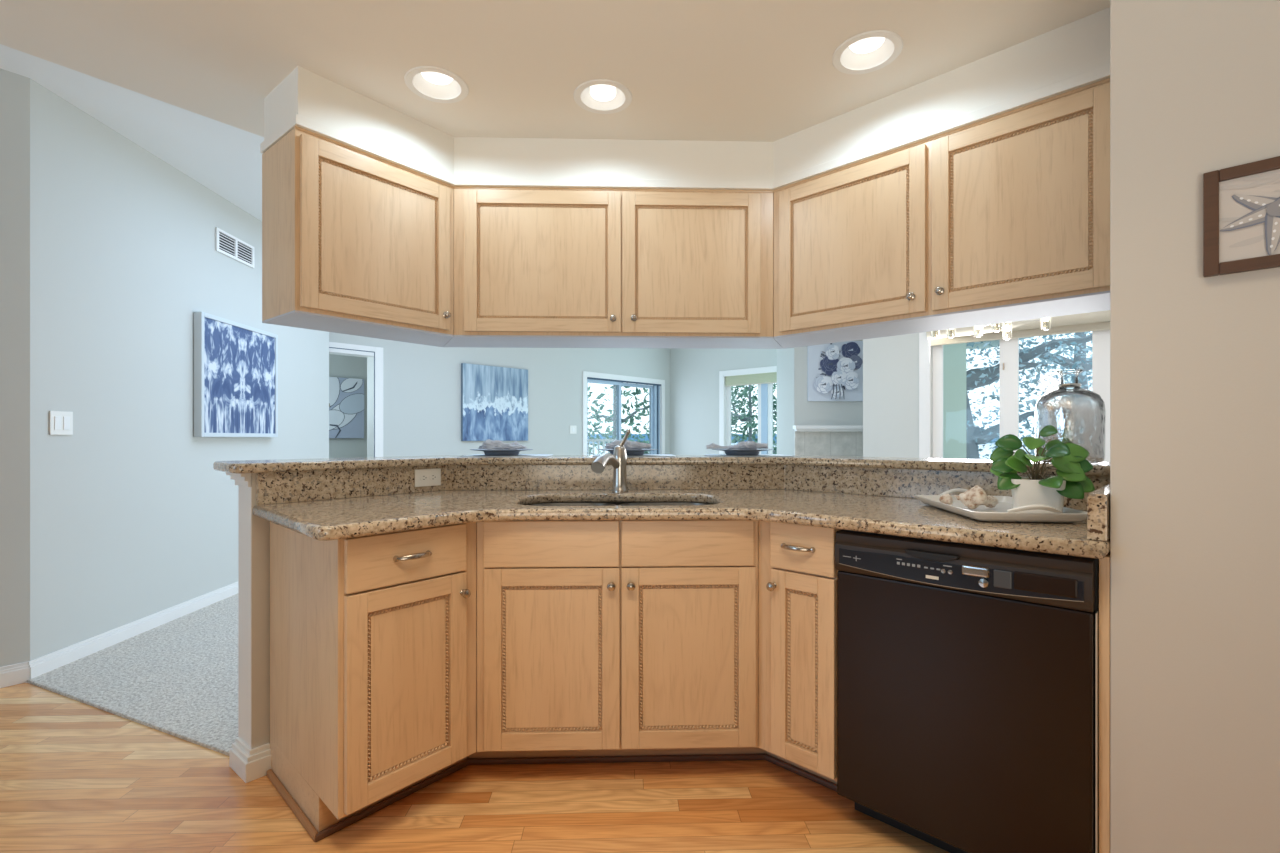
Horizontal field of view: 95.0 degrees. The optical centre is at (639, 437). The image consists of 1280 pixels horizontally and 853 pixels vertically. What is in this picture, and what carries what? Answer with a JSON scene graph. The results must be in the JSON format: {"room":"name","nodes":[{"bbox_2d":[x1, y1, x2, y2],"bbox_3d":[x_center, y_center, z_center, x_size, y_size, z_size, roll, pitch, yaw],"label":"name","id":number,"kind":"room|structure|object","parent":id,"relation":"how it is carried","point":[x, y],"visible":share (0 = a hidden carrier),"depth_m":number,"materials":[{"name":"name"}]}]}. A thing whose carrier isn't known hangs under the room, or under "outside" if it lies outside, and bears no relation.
{"room":"kitchen","nodes":[
{"label":"kitchen","id":0,"kind":"room"},
{"bbox_2d":[0,68,29,666],"bbox_3d":[-4.203,-0.272,1.130,0.121,2.800,4.200,0,0,39],"label":"wall","id":1,"kind":"structure","parent":0,"point":[14,88],"depth_m":2.68,"materials":[{"name":"grey paint"}]},
{"bbox_2d":[0,661,29,687],"bbox_3d":[-4.151,1.082,1.087,0.015,0.092,4.200,0,0,39],"label":"baseboard","id":2,"kind":"structure","parent":1,"relation":"attached to","point":[19,673],"depth_m":2.68,"materials":[{"name":"white paint"}]},
{"bbox_2d":[26,593,237,755],"bbox_3d":[0.000,1.172,5.950,12.000,0.112,8.500,0,0,0],"label":"carpet","id":3,"kind":"object","parent":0,"point":[178,677],"visible":0.17,"depth_m":2.73,"materials":[{"name":"white carpet"}]},
{"bbox_2d":[793,425,862,456],"bbox_3d":[2.243,0.484,6.929,0.840,1.263,0.139,0,0,0],"label":"fireplace","id":4,"kind":"object","parent":3,"relation":"on","point":[812,440],"visible":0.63,"depth_m":6.97,"materials":[{"name":"white paint"}]},
{"bbox_2d":[30,79,328,660],"bbox_3d":[-2.963,-0.272,4.158,0.121,2.800,2.876,0,0,-3],"label":"wall","id":5,"kind":"structure","parent":0,"point":[132,518],"depth_m":3.26,"materials":[{"name":"grey paint"}]},
{"bbox_2d":[49,411,72,434],"bbox_3d":[-2.836,-0.073,2.873,0.010,0.116,0.118,0,0,-3],"label":"light switch","id":6,"kind":"object","parent":5,"relation":"attached to","point":[60,422],"visible":1,"depth_m":2.87,"materials":[{"name":"white plastic"}]},
{"bbox_2d":[28,582,237,678],"bbox_3d":[-2.895,1.082,4.155,0.015,0.092,2.888,0,0,-3],"label":"baseboard","id":7,"kind":"structure","parent":5,"relation":"attached to","point":[39,666],"depth_m":3.22,"materials":[{"name":"white paint"}]},
{"bbox_2d":[215,227,253,267],"bbox_3d":[-2.898,-1.357,4.202,0.013,0.160,0.420,0,0,-3],"label":"air vent","id":8,"kind":"object","parent":5,"relation":"in","point":[226,243],"visible":1,"depth_m":4.18,"materials":[{"name":"white metal"}]},
{"bbox_2d":[194,312,277,436],"bbox_3d":[-2.876,-0.412,4.215,0.050,0.810,0.865,0,0,-3],"label":"framed picture","id":9,"kind":"object","parent":5,"relation":"attached to","point":[236,364],"visible":1,"depth_m":4.10,"materials":[{"name":"blue paper"}]},
{"bbox_2d":[329,354,366,457],"bbox_3d":[-4.189,-0.272,7.296,0.101,2.800,4.000,0,0,43],"label":"wall","id":10,"kind":"structure","parent":0,"point":[342,366],"depth_m":7.65,"materials":[{"name":"grey paint"}]},
{"bbox_2d":[329,377,363,437],"bbox_3d":[-3.984,-0.387,7.405,0.039,0.780,0.960,0,0,43],"label":"canvas painting","id":11,"kind":"object","parent":10,"relation":"attached to","point":[346,395],"visible":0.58,"depth_m":7.58,"materials":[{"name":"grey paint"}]},
{"bbox_2d":[0,683,949,852],"bbox_3d":[-0.900,1.178,-0.050,10.600,0.100,6.500,0,0,0],"label":"floor","id":12,"kind":"structure","parent":0,"point":[76,776],"depth_m":1.81,"materials":[{"name":"brown wood"}]},
{"bbox_2d":[270,522,475,832],"bbox_3d":[-0.800,0.695,2.003,0.678,0.866,0.699,0,0,39],"label":"base cabinet","id":13,"kind":"object","parent":12,"relation":"on","point":[373,637],"visible":0.98,"depth_m":1.70,"materials":[{"name":"brown wood"}]},
{"bbox_2d":[252,490,1109,558],"bbox_3d":[0.090,0.241,1.895,2.749,0.037,1.304,0,0,0],"label":"countertop","id":14,"kind":"structure","parent":13,"relation":"on","point":[333,519],"depth_m":1.83,"materials":[{"name":"stone"}]},
{"bbox_2d":[591,429,630,491],"bbox_3d":[-0.107,0.092,2.316,0.084,0.260,0.320,0,0,14],"label":"kitchen faucet","id":15,"kind":"object","parent":14,"relation":"on","point":[618,460],"visible":1,"depth_m":2.41,"materials":[{"name":"silver metal"}]},
{"bbox_2d":[530,502,711,505],"bbox_3d":[-0.076,0.374,2.148,0.744,0.228,0.427,0,0,-2],"label":"sink","id":16,"kind":"object","parent":14,"relation":"in","point":[662,503],"visible":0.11,"depth_m":2.35,"materials":[{"name":"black metal"}]},
{"bbox_2d":[914,488,1086,522],"bbox_3d":[1.049,0.196,1.743,0.302,0.052,0.509,0,0,7],"label":"serving tray","id":17,"kind":"object","parent":14,"relation":"on","point":[1003,511],"visible":0.8,"depth_m":1.54,"materials":[{"name":"white ceramic"}]},
{"bbox_2d":[939,494,952,504],"bbox_3d":[0.966,0.193,1.840,0.042,0.038,0.046,0,0,-23],"label":"shell","id":18,"kind":"object","parent":17,"relation":"on","point":[946,498],"visible":0.94,"depth_m":1.83,"materials":[{"name":"beige"}]},
{"bbox_2d":[953,485,996,508],"bbox_3d":[0.999,0.176,1.746,0.088,0.072,0.084,0,0,-30],"label":"shell","id":19,"kind":"object","parent":17,"relation":"on","point":[976,496],"visible":1,"depth_m":1.72,"materials":[{"name":"beige"}]},
{"bbox_2d":[984,495,997,507],"bbox_3d":[1.064,0.193,1.785,0.041,0.039,0.046,0,0,-20],"label":"shell","id":20,"kind":"object","parent":17,"relation":"on","point":[991,505],"visible":0.47,"depth_m":1.77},
{"bbox_2d":[990,425,1094,512],"bbox_3d":[1.103,0.088,1.615,0.240,0.246,0.199,0,0,31],"label":"potted plant","id":21,"kind":"object","parent":17,"relation":"on","point":[1069,459],"visible":1,"depth_m":1.59,"materials":[{"name":"green plant"}]},
{"bbox_2d":[1087,484,1109,540],"bbox_3d":[1.220,0.172,1.506,0.034,0.100,0.651,0,0,44],"label":"side splash","id":22,"kind":"object","parent":14,"relation":"on","point":[1098,501],"visible":0.49,"depth_m":1.27,"materials":[{"name":"stone"}]},
{"bbox_2d":[467,520,765,758],"bbox_3d":[-0.088,0.695,2.170,1.425,0.866,0.630,0,0,-2],"label":"base cabinet","id":23,"kind":"object","parent":12,"relation":"on","point":[594,637],"visible":0.97,"depth_m":1.89,"materials":[{"name":"brown wood"}]},
{"bbox_2d":[758,521,841,783],"bbox_3d":[0.581,0.695,2.096,0.520,0.866,0.636,0,0,44],"label":"base cabinet","id":24,"kind":"object","parent":12,"relation":"on","point":[797,572],"visible":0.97,"depth_m":1.80,"materials":[{"name":"brown wood"}]},
{"bbox_2d":[835,529,1098,852],"bbox_3d":[0.982,0.695,1.697,0.601,0.858,0.607,0,0,44],"label":"dishwasher","id":25,"kind":"object","parent":12,"relation":"on","point":[968,674],"visible":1,"depth_m":1.46,"materials":[{"name":"black plastic"}]},
{"bbox_2d":[1099,552,1109,852],"bbox_3d":[1.229,0.695,1.504,0.020,0.866,0.579,0,0,44],"label":"filler panel","id":26,"kind":"object","parent":12,"relation":"on","point":[1104,564],"visible":0.18,"depth_m":1.30,"materials":[{"name":"brown wood"}]},
{"bbox_2d":[329,332,669,456],"bbox_3d":[-1.774,-0.272,7.615,0.121,2.800,6.575,0,0,43],"label":"wall","id":27,"kind":"structure","parent":0,"point":[422,383],"depth_m":7.23,"materials":[{"name":"grey paint"}]},
{"bbox_2d":[329,342,382,456],"bbox_3d":[-3.258,0.070,6.052,0.181,2.115,1.135,0,0,43],"label":"door frame","id":28,"kind":"structure","parent":27,"relation":"in","point":[374,355],"depth_m":6.36,"materials":[{"name":"white paint"}]},
{"bbox_2d":[461,363,527,440],"bbox_3d":[-1.825,-0.435,7.441,0.037,0.943,0.961,0,0,43],"label":"canvas painting","id":29,"kind":"object","parent":27,"relation":"attached to","point":[494,399],"visible":0.95,"depth_m":7.39,"materials":[{"name":"blue fabric"}]},
{"bbox_2d":[570,426,576,433],"bbox_3d":[-0.956,-0.120,8.389,0.010,0.116,0.120,0,0,43],"label":"light switch","id":30,"kind":"object","parent":27,"relation":"attached to","point":[573,429],"visible":1,"depth_m":8.39,"materials":[{"name":"white plastic"}]},
{"bbox_2d":[582,371,664,454],"bbox_3d":[-0.253,0.068,9.219,0.138,2.080,1.815,0,0,43],"label":"door","id":31,"kind":"structure","parent":27,"relation":"in","point":[656,392],"depth_m":9.38,"materials":[{"name":"white paint"}]},
{"bbox_2d":[0,44,1030,348],"bbox_3d":[-0.250,-1.722,3.850,13.500,0.100,14.300,0,0,0],"label":"ceiling","id":32,"kind":"structure","parent":0,"point":[226,159],"depth_m":3.19,"materials":[{"name":"white paint"}]},
{"bbox_2d":[931,317,1050,339],"bbox_3d":[2.221,-1.151,3.739,0.633,1.037,0.241,0,0,11],"label":"chandelier","id":33,"kind":"object","parent":32,"relation":"hanging from","point":[1007,328],"visible":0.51,"depth_m":3.71,"materials":[{"name":"silver metal"}]},
{"bbox_2d":[0,0,1109,141],"bbox_3d":[-0.900,-1.371,-0.026,10.600,0.122,6.548,0,0,0],"label":"ceiling","id":34,"kind":"structure","parent":0,"point":[693,70],"depth_m":1.97,"materials":[{"name":"white paint"}]},
{"bbox_2d":[404,66,468,102],"bbox_3d":[-0.753,-1.347,2.175,0.226,0.084,0.226,0,0,0],"label":"recessed light","id":35,"kind":"object","parent":34,"relation":"in","point":[447,86],"visible":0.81,"depth_m":2.21,"materials":[{"name":"white paint"}]},
{"bbox_2d":[573,79,631,113],"bbox_3d":[-0.142,-1.347,2.251,0.226,0.084,0.226,0,0,0],"label":"recessed light","id":36,"kind":"object","parent":34,"relation":"in","point":[599,96],"visible":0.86,"depth_m":2.27,"materials":[{"name":"white paint"}]},
{"bbox_2d":[832,30,902,74],"bbox_3d":[0.772,-1.347,1.994,0.226,0.084,0.226,0,0,0],"label":"recessed light","id":37,"kind":"object","parent":34,"relation":"in","point":[871,51],"visible":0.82,"depth_m":2.02,"materials":[{"name":"white paint"}]},
{"bbox_2d":[251,473,916,748],"bbox_3d":[0.087,0.622,2.213,2.946,1.012,0.942,0,0,0],"label":"wall","id":38,"kind":"structure","parent":0,"point":[260,527],"depth_m":1.97,"materials":[{"name":"grey paint"}]},
{"bbox_2d":[226,472,250,486],"bbox_3d":[-1.363,0.140,1.988,0.150,0.047,0.030,0,0,39],"label":"trim","id":39,"kind":"structure","parent":38,"relation":"attached to","point":[241,479],"depth_m":1.96,"materials":[{"name":"white paint"}]},
{"bbox_2d":[238,486,251,748],"bbox_3d":[-1.341,0.599,1.989,0.122,0.871,0.002,0,0,39],"label":"trim","id":40,"kind":"structure","parent":38,"relation":"attached to","point":[244,493],"depth_m":1.98,"materials":[{"name":"white paint"}]},
{"bbox_2d":[230,737,270,782],"bbox_3d":[-1.324,1.081,1.993,0.159,0.094,0.078,0,0,39],"label":"baseboard","id":41,"kind":"structure","parent":38,"relation":"attached to","point":[249,764],"depth_m":1.95,"materials":[{"name":"white paint"}]},
{"bbox_2d":[266,769,317,841],"bbox_3d":[-1.072,1.119,1.799,0.474,0.019,0.016,0,0,44],"label":"trim","id":42,"kind":"structure","parent":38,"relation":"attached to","point":[310,829],"depth_m":1.77,"materials":[{"name":"brown wood"}]},
{"bbox_2d":[315,753,836,841],"bbox_3d":[-0.132,1.119,1.906,1.599,0.019,0.363,0,0,-7],"label":"trim","id":43,"kind":"structure","parent":38,"relation":"attached to","point":[370,810],"depth_m":2.02,"materials":[{"name":"brown wood"}]},
{"bbox_2d":[213,455,1109,475],"bbox_3d":[0.075,0.099,2.271,3.178,0.032,1.129,0,0,0],"label":"countertop","id":44,"kind":"structure","parent":38,"relation":"on","point":[280,465],"depth_m":2.29,"materials":[{"name":"stone"}]},
{"bbox_2d":[462,454,552,456],"bbox_3d":[-0.593,0.080,2.664,0.368,0.004,0.270,0,0,-2],"label":"placemat","id":45,"kind":"object","parent":44,"relation":"on","point":[476,455],"visible":0.91,"depth_m":2.62,"materials":[{"name":"white"}]},
{"bbox_2d":[470,449,532,455],"bbox_3d":[-0.623,0.064,2.644,0.278,0.028,0.278,0,0,0],"label":"dinner plate","id":46,"kind":"object","parent":45,"relation":"on","point":[486,452],"visible":0.92,"depth_m":2.58,"materials":[{"name":"grey ceramic"}]},
{"bbox_2d":[479,439,526,449],"bbox_3d":[-0.617,0.037,2.638,0.213,0.063,0.090,0,0,-17],"label":"cloth napkin","id":47,"kind":"object","parent":46,"relation":"on","point":[489,444],"visible":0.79,"depth_m":2.61,"materials":[{"name":"grey fabric"}]},
{"bbox_2d":[592,454,675,456],"bbox_3d":[-0.029,0.080,2.681,0.368,0.004,0.270,0,0,-2],"label":"placemat","id":48,"kind":"object","parent":44,"relation":"on","point":[595,455],"visible":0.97,"depth_m":2.62,"materials":[{"name":"white"}]},
{"bbox_2d":[597,449,657,455],"bbox_3d":[-0.059,0.064,2.661,0.278,0.028,0.278,0,0,0],"label":"dinner plate","id":49,"kind":"object","parent":48,"relation":"on","point":[628,452],"visible":0.67,"depth_m":2.59,"materials":[{"name":"grey ceramic"}]},
{"bbox_2d":[605,440,651,449],"bbox_3d":[-0.054,0.036,2.663,0.212,0.063,0.101,0,0,-2],"label":"cloth napkin","id":50,"kind":"object","parent":49,"relation":"on","point":[629,445],"visible":0.71,"depth_m":2.63,"materials":[{"name":"grey fabric"}]},
{"bbox_2d":[704,454,794,456],"bbox_3d":[0.496,0.080,2.697,0.368,0.004,0.270,0,0,-2],"label":"placemat","id":51,"kind":"object","parent":44,"relation":"on","point":[711,455],"visible":0.91,"depth_m":2.62,"materials":[{"name":"white"}]},
{"bbox_2d":[712,449,772,455],"bbox_3d":[0.466,0.064,2.677,0.278,0.028,0.278,0,0,0],"label":"dinner plate","id":52,"kind":"object","parent":51,"relation":"on","point":[727,452],"visible":0.84,"depth_m":2.61,"materials":[{"name":"grey ceramic"}]},
{"bbox_2d":[706,441,767,449],"bbox_3d":[0.443,0.041,2.677,0.291,0.054,0.099,0,0,-2],"label":"cloth napkin","id":53,"kind":"object","parent":52,"relation":"on","point":[748,445],"visible":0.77,"depth_m":2.64,"materials":[{"name":"grey fabric"}]},
{"bbox_2d":[1035,369,1105,462],"bbox_3d":[1.432,-0.072,1.955,0.190,0.306,0.190,0,0,0],"label":"glass jug","id":54,"kind":"object","parent":44,"relation":"on","point":[1093,425],"visible":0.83,"depth_m":1.89,"materials":[{"name":"clear glass"}]},
{"bbox_2d":[256,465,1109,509],"bbox_3d":[0.082,0.169,2.156,2.732,0.108,0.806,0,0,0],"label":"backsplash","id":55,"kind":"structure","parent":38,"relation":"attached to","point":[291,486],"depth_m":2.42,"materials":[{"name":"stone"}]},
{"bbox_2d":[415,468,440,486],"bbox_3d":[-0.877,0.164,2.425,0.009,0.072,0.117,0,0,39],"label":"power outlet","id":56,"kind":"object","parent":55,"relation":"attached to","point":[423,477],"visible":1,"depth_m":2.42,"materials":[{"name":"white plastic"}]},
{"bbox_2d":[420,474,427,480],"bbox_3d":[-0.888,0.164,2.407,0.003,0.029,0.033,0,0,39],"label":"receptacle","id":57,"kind":"object","parent":56,"relation":"attached to","point":[423,477],"depth_m":2.41,"materials":[{"name":"white plastic"}]},
{"bbox_2d":[429,474,436,480],"bbox_3d":[-0.862,0.164,2.440,0.003,0.029,0.033,0,0,39],"label":"receptacle","id":58,"kind":"object","parent":56,"relation":"attached to","point":[432,477],"depth_m":2.44,"materials":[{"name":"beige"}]},
{"bbox_2d":[264,7,1109,189],"bbox_3d":[0.186,-1.204,2.430,3.200,0.212,1.098,0,0,8],"label":"wall","id":59,"kind":"structure","parent":0,"point":[1082,45],"depth_m":2.33,"materials":[{"name":"white paint"}]},
{"bbox_2d":[262,126,453,346],"bbox_3d":[-1.072,-0.770,2.447,0.355,0.655,0.780,0,0,39],"label":"upper cabinet","id":60,"kind":"object","parent":59,"relation":"attached to","point":[356,242],"visible":1,"depth_m":2.23,"materials":[{"name":"brown wood"}]},
{"bbox_2d":[443,186,782,348],"bbox_3d":[-0.120,-0.770,2.711,1.676,0.655,0.355,0,0,-2],"label":"upper cabinet","id":61,"kind":"object","parent":59,"relation":"attached to","point":[535,267],"visible":0.99,"depth_m":2.57,"materials":[{"name":"brown wood"}]},
{"bbox_2d":[260,64,1109,189],"bbox_3d":[0.062,-1.116,2.272,3.024,0.036,0.772,0,0,7],"label":"trim","id":62,"kind":"structure","parent":59,"relation":"attached to","point":[1102,72],"depth_m":2.30,"materials":[{"name":"white paint"}]},
{"bbox_2d":[670,348,776,454],"bbox_3d":[1.643,-0.272,8.971,3.000,2.800,0.120,0,0,43],"label":"wall","id":63,"kind":"structure","parent":0,"point":[694,373],"depth_m":9.54,"materials":[{"name":"grey paint"}]},
{"bbox_2d":[719,366,776,453],"bbox_3d":[1.925,-0.302,8.671,1.800,1.500,0.170,0,0,43],"label":"window","id":64,"kind":"structure","parent":63,"relation":"in","point":[765,391],"depth_m":8.81,"materials":[{"name":"white paint"}]},
{"bbox_2d":[725,372,776,386],"bbox_3d":[1.918,-0.887,8.664,1.570,0.158,0.037,0,0,43],"label":"window blind","id":65,"kind":"object","parent":64,"relation":"attached to","point":[751,379],"visible":0.59,"depth_m":8.86,"materials":[{"name":"green"}]},
{"bbox_2d":[777,340,862,456],"bbox_3d":[2.303,-0.272,7.450,0.920,2.800,0.900,0,0,0],"label":"wall","id":66,"kind":"structure","parent":0,"point":[793,407],"depth_m":7.00,"materials":[{"name":"grey paint"}]},
{"bbox_2d":[807,341,862,400],"bbox_3d":[2.328,-0.794,6.955,0.660,0.715,0.083,0,0,0],"label":"canvas painting","id":67,"kind":"object","parent":66,"relation":"attached to","point":[834,370],"visible":0.99,"depth_m":6.95,"materials":[{"name":"white paint"}]},
{"bbox_2d":[863,333,918,457],"bbox_3d":[3.697,-0.272,4.691,3.741,2.800,0.121,0,0,40],"label":"wall","id":68,"kind":"structure","parent":0,"point":[890,363],"depth_m":5.67,"materials":[{"name":"grey paint"}]},
{"bbox_2d":[919,330,1109,461],"bbox_3d":[3.245,-0.322,5.038,1.590,1.450,0.170,0,0,40],"label":"window","id":69,"kind":"structure","parent":68,"relation":"in","point":[930,357],"depth_m":5.10,"materials":[{"name":"white paint"}]},
{"bbox_2d":[926,310,1109,345],"bbox_3d":[3.192,-0.939,4.976,1.380,0.167,0.117,0,0,40],"label":"window blind","id":70,"kind":"object","parent":69,"relation":"attached to","point":[1092,321],"visible":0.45,"depth_m":4.89,"materials":[{"name":"beige"}]},
{"bbox_2d":[943,343,965,458],"bbox_3d":[3.045,0.828,6.225,0.650,5.800,0.350,0,0,0],"label":"porch column","id":71,"kind":"structure","parent":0,"point":[954,355],"depth_m":6.05,"materials":[{"name":"white paint"}]},
{"bbox_2d":[1110,0,1279,852],"bbox_3d":[2.613,-0.091,0.427,3.464,2.438,0.980,0,0,44],"label":"wall","id":72,"kind":"structure","parent":0,"point":[1195,84],"depth_m":1.20,"materials":[{"name":"grey paint"}]},
{"bbox_2d":[773,78,1109,348],"bbox_3d":[1.079,-0.770,2.314,1.358,0.655,0.355,0,0,44],"label":"upper cabinet","id":73,"kind":"object","parent":72,"relation":"attached to","point":[1005,217],"visible":0.98,"depth_m":2.08,"materials":[{"name":"brown wood"}]},
{"bbox_2d":[1203,156,1279,276],"bbox_3d":[1.226,-0.425,1.079,0.273,0.206,0.018,0,0,44],"label":"framed picture","id":74,"kind":"object","parent":72,"relation":"attached to","point":[1241,203],"visible":1,"depth_m":1.13,"materials":[{"name":"brown wood"}]},
{"bbox_2d":[1219,169,1279,262],"bbox_3d":[1.228,-0.425,1.081,0.228,0.160,0.008,0,0,44],"label":"print","id":75,"kind":"object","parent":74,"relation":"attached to","point":[1249,199],"depth_m":1.13,"materials":[{"name":"grey paper"}]},
{"label":"outside","id":76,"kind":"structure","parent":0,"visible":0},
{"bbox_3d":[10.000,3.778,35.300,140.000,0.100,49.400,0,0,0],"label":"ground","id":77,"kind":"structure","parent":76,"visible":0},
{"bbox_2d":[588,382,648,454],"bbox_3d":[-1.006,0.580,13.089,5.069,6.306,4.047,0,0,18],"label":"tree","id":78,"kind":"object","parent":77,"relation":"on","point":[596,415],"visible":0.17,"depth_m":13.36,"materials":[{"name":"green plant"}]},
{"bbox_2d":[596,423,648,453],"bbox_3d":[0.334,1.708,11.854,3.774,4.050,2.937,0,0,0],"label":"shrub","id":79,"kind":"object","parent":77,"relation":"on","point":[645,452],"visible":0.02,"depth_m":12.58,"materials":[{"name":"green plant"}]},
{"bbox_2d":[628,422,648,453],"bbox_3d":[0.525,0.922,14.948,2.122,5.625,1.901,0,0,22],"label":"tree","id":80,"kind":"object","parent":77,"relation":"on","point":[629,424],"visible":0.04,"depth_m":15.52,"materials":[{"name":"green plant"}]},
{"bbox_2d":[731,384,776,449],"bbox_3d":[2.883,0.185,13.612,4.324,7.098,3.459,0,0,0],"label":"tree","id":81,"kind":"object","parent":77,"relation":"on","point":[749,397],"visible":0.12,"depth_m":13.39,"materials":[{"name":"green plant"}]},
{"bbox_2d":[731,407,776,453],"bbox_3d":[3.068,1.550,11.665,3.725,4.373,3.407,0,0,0],"label":"shrub","id":82,"kind":"object","parent":77,"relation":"on","point":[753,424],"visible":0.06,"depth_m":11.04,"materials":[{"name":"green plant"}]},
{"bbox_2d":[735,383,776,453],"bbox_3d":[3.374,0.761,12.220,3.574,5.957,3.855,0,0,0],"label":"tree","id":83,"kind":"object","parent":77,"relation":"on","point":[750,389],"visible":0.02,"depth_m":12.43,"materials":[{"name":"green plant"}]},
{"bbox_2d":[966,332,1091,459],"bbox_3d":[6.542,-0.045,9.857,5.268,7.567,6.716,0,0,15],"label":"tree","id":84,"kind":"object","parent":77,"relation":"on","point":[977,377],"visible":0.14,"depth_m":10.03,"materials":[{"name":"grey plant"}]},
{"bbox_2d":[966,331,1091,455],"bbox_3d":[8.387,-0.264,10.931,6.264,8.023,5.545,0,0,-7],"label":"tree","id":85,"kind":"object","parent":77,"relation":"on","point":[1084,366],"visible":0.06,"depth_m":10.75,"materials":[{"name":"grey plant"}]},
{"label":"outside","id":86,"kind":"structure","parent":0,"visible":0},
{"bbox_2d":[589,442,1034,459],"bbox_3d":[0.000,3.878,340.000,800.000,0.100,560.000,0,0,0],"label":"lake water","id":87,"kind":"structure","parent":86,"point":[987,446],"depth_m":195.08,"materials":[{"name":"blue liquid"}]},
{"bbox_2d":[588,433,999,441],"bbox_3d":[0.000,-0.399,532.500,660.000,8.454,25.000,0,0,0],"label":"shore","id":88,"kind":"structure","parent":87,"relation":"on","point":[600,435],"depth_m":520.02,"materials":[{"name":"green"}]},
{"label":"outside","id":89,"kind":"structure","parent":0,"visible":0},
{"bbox_3d":[-0.990,1.218,9.915,1.870,0.140,6.000,0,0,43],"label":"deck","id":90,"kind":"object","parent":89,"visible":0},
{"bbox_2d":[588,439,621,454],"bbox_3d":[-1.401,0.583,10.303,0.081,1.130,3.200,0,0,43],"label":"deck railing","id":91,"kind":"object","parent":90,"relation":"on","point":[589,440],"visible":0.03,"depth_m":10.96,"materials":[{"name":"white paint"}]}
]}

